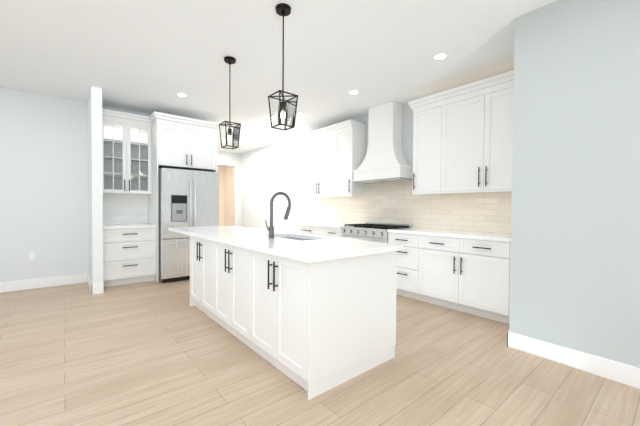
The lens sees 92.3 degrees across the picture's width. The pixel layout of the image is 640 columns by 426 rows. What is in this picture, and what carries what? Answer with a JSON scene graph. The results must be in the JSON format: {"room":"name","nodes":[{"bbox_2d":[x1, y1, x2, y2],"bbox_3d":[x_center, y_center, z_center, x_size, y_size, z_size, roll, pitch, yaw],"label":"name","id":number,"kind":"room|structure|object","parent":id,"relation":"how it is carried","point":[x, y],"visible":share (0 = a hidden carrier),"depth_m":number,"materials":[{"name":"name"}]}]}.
{"room":"kitchen","nodes":[
{"label":"kitchen","id":0,"kind":"room"},
{"bbox_2d":[0,87,150,282],"bbox_3d":[-4.878,-0.315,3.992,6.630,2.850,0.150,0,1,-40],"label":"wall","id":1,"kind":"structure","parent":0,"point":[44,178],"depth_m":4.54,"materials":[{"name":"paint"}]},
{"bbox_2d":[29,252,34,259],"bbox_3d":[-4.197,0.628,4.480,0.070,0.115,0.005,0,1,-40],"label":"electrical outlet","id":2,"kind":"object","parent":1,"relation":"attached to","point":[31,255],"visible":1,"depth_m":4.48,"materials":[{"name":"white plastic"}]},
{"bbox_2d":[0,274,85,292],"bbox_3d":[-5.536,1.046,3.365,4.799,0.140,0.013,0,1,-40],"label":"baseboard","id":3,"kind":"structure","parent":1,"relation":"attached to","point":[79,278],"depth_m":4.54,"materials":[{"name":"white wood"}]},
{"bbox_2d":[103,193,147,223],"bbox_3d":[-3.316,-0.073,5.196,0.722,0.516,0.010,0,1,-40],"label":"tile","id":4,"kind":"structure","parent":1,"relation":"attached to","point":[125,208],"depth_m":5.21,"materials":[{"name":"white tile"}]},
{"bbox_2d":[102,108,151,194],"bbox_3d":[-3.190,-0.957,5.037,0.720,1.280,0.382,0,1,-40],"label":"glass-door cabinet","id":5,"kind":"object","parent":1,"relation":"attached to","point":[127,150],"visible":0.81,"depth_m":5.04,"materials":[{"name":"white"}]},
{"bbox_2d":[87,85,102,283],"bbox_3d":[-3.355,-0.316,4.579,0.120,2.850,0.900,0,1,-40],"label":"wall","id":6,"kind":"structure","parent":0,"point":[95,198],"depth_m":4.24,"materials":[{"name":"paint"}]},
{"bbox_2d":[86,273,93,294],"bbox_3d":[-3.409,1.040,4.547,0.016,0.140,0.900,0,1,-40],"label":"baseboard","id":7,"kind":"structure","parent":6,"relation":"attached to","point":[88,279],"depth_m":4.49,"materials":[{"name":"white wood"}]},
{"bbox_2d":[101,281,104,292],"bbox_3d":[-3.106,1.044,4.397,0.013,0.140,0.284,0,1,-40],"label":"baseboard","id":8,"kind":"structure","parent":6,"relation":"attached to","point":[102,284],"depth_m":4.28,"materials":[{"name":"white wood"}]},
{"bbox_2d":[217,165,224,225],"bbox_3d":[-4.280,-0.416,10.196,2.540,2.850,0.150,0,1,-40],"label":"wall","id":9,"kind":"structure","parent":0,"point":[220,169],"depth_m":10.79,"materials":[{"name":"paint"}]},
{"bbox_2d":[225,166,232,225],"bbox_3d":[-2.818,-0.409,10.309,0.150,2.850,1.550,0,1,-40],"label":"wall","id":10,"kind":"structure","parent":0,"point":[228,195],"depth_m":10.58,"materials":[{"name":"paint"}]},
{"bbox_2d":[217,151,240,225],"bbox_3d":[-3.190,-0.387,8.891,2.540,2.850,0.150,0,1,-40],"label":"wall","id":11,"kind":"structure","parent":0,"point":[231,159],"depth_m":9.34,"materials":[{"name":"paint"}]},
{"bbox_2d":[241,141,284,230],"bbox_3d":[-1.552,-0.370,8.513,0.150,2.850,2.530,0,1,-40],"label":"wall","id":12,"kind":"structure","parent":0,"point":[262,176],"depth_m":8.39,"materials":[{"name":"paint"}]},
{"bbox_2d":[0,0,556,153],"bbox_3d":[-1.979,-1.744,2.316,9.250,0.100,15.450,0,1,-40],"label":"ceiling","id":13,"kind":"structure","parent":0,"point":[148,56],"depth_m":3.28,"materials":[{"name":"paint"}]},
{"bbox_2d":[176,93,187,96],"bbox_3d":[-2.017,-1.727,4.492,0.150,0.007,0.150,0,1,-40],"label":"recessed light","id":14,"kind":"object","parent":13,"relation":"in","point":[182,94],"visible":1,"depth_m":4.47,"materials":[{"name":"white plastic"}]},
{"bbox_2d":[219,56,240,148],"bbox_3d":[-1.000,-1.214,3.411,0.185,0.981,0.183,0,1,-40],"label":"pendant light","id":15,"kind":"object","parent":13,"relation":"hanging from","point":[235,132],"visible":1,"depth_m":3.41,"materials":[{"name":"black metal"}]},
{"bbox_2d":[268,3,297,130],"bbox_3d":[-0.305,-1.195,2.539,0.185,0.981,0.183,0,1,-40],"label":"pendant light","id":16,"kind":"object","parent":13,"relation":"hanging from","point":[289,106],"visible":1,"depth_m":2.54,"materials":[{"name":"black metal"}]},
{"bbox_2d":[349,90,358,93],"bbox_3d":[0.480,-1.708,4.349,0.150,0.007,0.150,0,1,-40],"label":"recessed light","id":17,"kind":"object","parent":13,"relation":"in","point":[354,92],"visible":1,"depth_m":4.35,"materials":[{"name":"white plastic"}]},
{"bbox_2d":[433,53,447,59],"bbox_3d":[1.295,-1.685,3.310,0.150,0.007,0.150,0,1,-40],"label":"recessed light","id":18,"kind":"object","parent":13,"relation":"in","point":[439,56],"visible":1,"depth_m":3.30,"materials":[{"name":"white plastic"}]},
{"bbox_2d":[0,279,639,425],"bbox_3d":[-1.998,1.206,2.365,9.250,0.100,15.450,0,1,-40],"label":"floor","id":19,"kind":"structure","parent":0,"point":[152,353],"depth_m":2.19,"materials":[{"name":"brown wood"}]},
{"bbox_2d":[103,223,155,286],"bbox_3d":[-3.109,0.648,4.955,0.720,0.914,0.646,0,1,-40],"label":"base cabinet","id":20,"kind":"object","parent":19,"relation":"on","point":[129,253],"visible":0.92,"depth_m":4.74,"materials":[{"name":"white painted wood"},{"name":"black metal"}]},
{"bbox_2d":[148,111,221,281],"bbox_3d":[-2.425,-0.249,5.457,1.087,2.700,0.742,0,1,-40],"label":"cabinet","id":21,"kind":"object","parent":19,"relation":"on","point":[179,142],"visible":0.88,"depth_m":5.12,"materials":[{"name":"white wood"}]},
{"bbox_2d":[158,167,218,282],"bbox_3d":[-2.363,0.188,5.379,0.910,1.830,0.901,0,1,-40],"label":"fridge","id":22,"kind":"object","parent":19,"relation":"on","point":[188,198],"visible":0.75,"depth_m":4.97,"materials":[{"name":"silver metal"}]},
{"bbox_2d":[184,232,396,399],"bbox_3d":[-0.498,0.718,3.099,0.929,0.872,2.370,0,1,-40],"label":"kitchen island","id":23,"kind":"object","parent":19,"relation":"on","point":[313,316],"depth_m":2.24,"materials":[{"name":"white painted wood"},{"name":"dark metal handles"},{"name":"white quartz"}]},
{"bbox_2d":[168,228,363,263],"bbox_3d":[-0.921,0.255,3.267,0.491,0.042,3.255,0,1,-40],"label":"island countertop","id":24,"kind":"structure","parent":23,"relation":"on","point":[302,249],"depth_m":2.41,"materials":[{"name":"white stone"}]},
{"bbox_2d":[293,226,323,235],"bbox_3d":[0.017,0.673,5.920,0.606,0.872,0.998,0,1,-40],"label":"base cabinet","id":25,"kind":"object","parent":19,"relation":"on","point":[314,230],"depth_m":5.68,"materials":[{"name":"white wood"}]},
{"bbox_2d":[292,222,344,229],"bbox_3d":[0.143,0.220,5.748,0.628,0.042,1.406,0,1,-40],"label":"countertop","id":26,"kind":"structure","parent":25,"relation":"on","point":[335,226],"depth_m":5.74,"materials":[{"name":"white stone"}]},
{"bbox_2d":[324,226,341,237],"bbox_3d":[0.448,0.684,5.404,0.606,0.872,0.470,0,1,-40],"label":"base cabinet","id":27,"kind":"object","parent":19,"relation":"on","point":[325,229],"depth_m":5.23,"materials":[{"name":"white wood"}]},
{"bbox_2d":[340,222,412,242],"bbox_3d":[0.854,0.650,4.838,0.709,0.965,0.906,0,1,-40],"label":"range","id":28,"kind":"object","parent":19,"relation":"on","point":[373,231],"visible":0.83,"depth_m":4.67,"materials":[{"name":"silver metal"}]},
{"bbox_2d":[388,232,418,298],"bbox_3d":[1.362,0.709,4.309,0.606,0.872,0.547,0,1,-40],"label":"base cabinet","id":29,"kind":"object","parent":19,"relation":"on","point":[405,287],"depth_m":4.11,"materials":[{"name":"white wood"}]},
{"bbox_2d":[415,236,502,320],"bbox_3d":[1.851,0.722,3.723,0.606,0.872,1.103,0,1,-40],"label":"base cabinet","id":30,"kind":"object","parent":19,"relation":"on","point":[465,271],"depth_m":3.55,"materials":[{"name":"white wood"}]},
{"bbox_2d":[387,228,510,243],"bbox_3d":[1.728,0.262,3.849,0.628,0.042,1.708,0,1,-40],"label":"countertop","id":31,"kind":"structure","parent":30,"relation":"on","point":[506,237],"depth_m":3.68,"materials":[{"name":"white stone"}]},
{"bbox_2d":[499,244,510,323],"bbox_3d":[2.206,0.731,3.298,0.606,0.872,0.234,0,1,-40],"label":"base cabinet","id":32,"kind":"object","parent":19,"relation":"on","point":[505,256],"depth_m":3.18,"materials":[{"name":"white wood"}]},
{"bbox_2d":[285,103,491,232],"bbox_3d":[0.898,-0.303,5.469,0.150,2.850,5.285,0,1,-40],"label":"wall","id":33,"kind":"structure","parent":0,"point":[303,209],"depth_m":6.93,"materials":[{"name":"paint"}]},
{"bbox_2d":[301,120,365,197],"bbox_3d":[0.216,-0.941,5.844,0.402,1.295,1.383,0,1,-40],"label":"wall cabinet","id":34,"kind":"object","parent":33,"relation":"attached to","point":[335,154],"visible":1,"depth_m":5.54,"materials":[{"name":"white wood"}]},
{"bbox_2d":[353,101,412,182],"bbox_3d":[1.001,-1.112,4.934,0.362,1.207,0.954,0,1,-40],"label":"range hood","id":35,"kind":"object","parent":33,"relation":"attached to","point":[385,160],"visible":1,"depth_m":4.81,"materials":[{"name":"white painted wood"},{"name":"stainless steel"}]},
{"bbox_2d":[317,179,511,233],"bbox_3d":[1.226,-0.184,4.950,0.010,0.806,4.025,0,1,-40],"label":"tile","id":36,"kind":"structure","parent":33,"relation":"attached to","point":[398,202],"depth_m":4.61,"materials":[{"name":"beige tile"}]},
{"bbox_2d":[408,70,513,193],"bbox_3d":[1.871,-0.897,3.861,0.402,1.295,1.530,0,1,-40],"label":"wall cabinet","id":37,"kind":"object","parent":33,"relation":"attached to","point":[463,139],"visible":0.79,"depth_m":3.75,"materials":[{"name":"white wood"}]},
{"bbox_2d":[509,0,639,367],"bbox_3d":[3.914,-0.207,0.973,1.280,2.850,5.485,0,1,-40],"label":"wall","id":38,"kind":"structure","parent":0,"point":[575,251],"depth_m":2.32,"materials":[{"name":"paint"}]},
{"bbox_2d":[507,330,639,388],"bbox_3d":[3.585,1.150,0.738,0.484,0.140,5.499,0,1,-40],"label":"baseboard","id":39,"kind":"structure","parent":38,"relation":"attached to","point":[623,373],"depth_m":2.32,"materials":[{"name":"white wood"}]}
]}

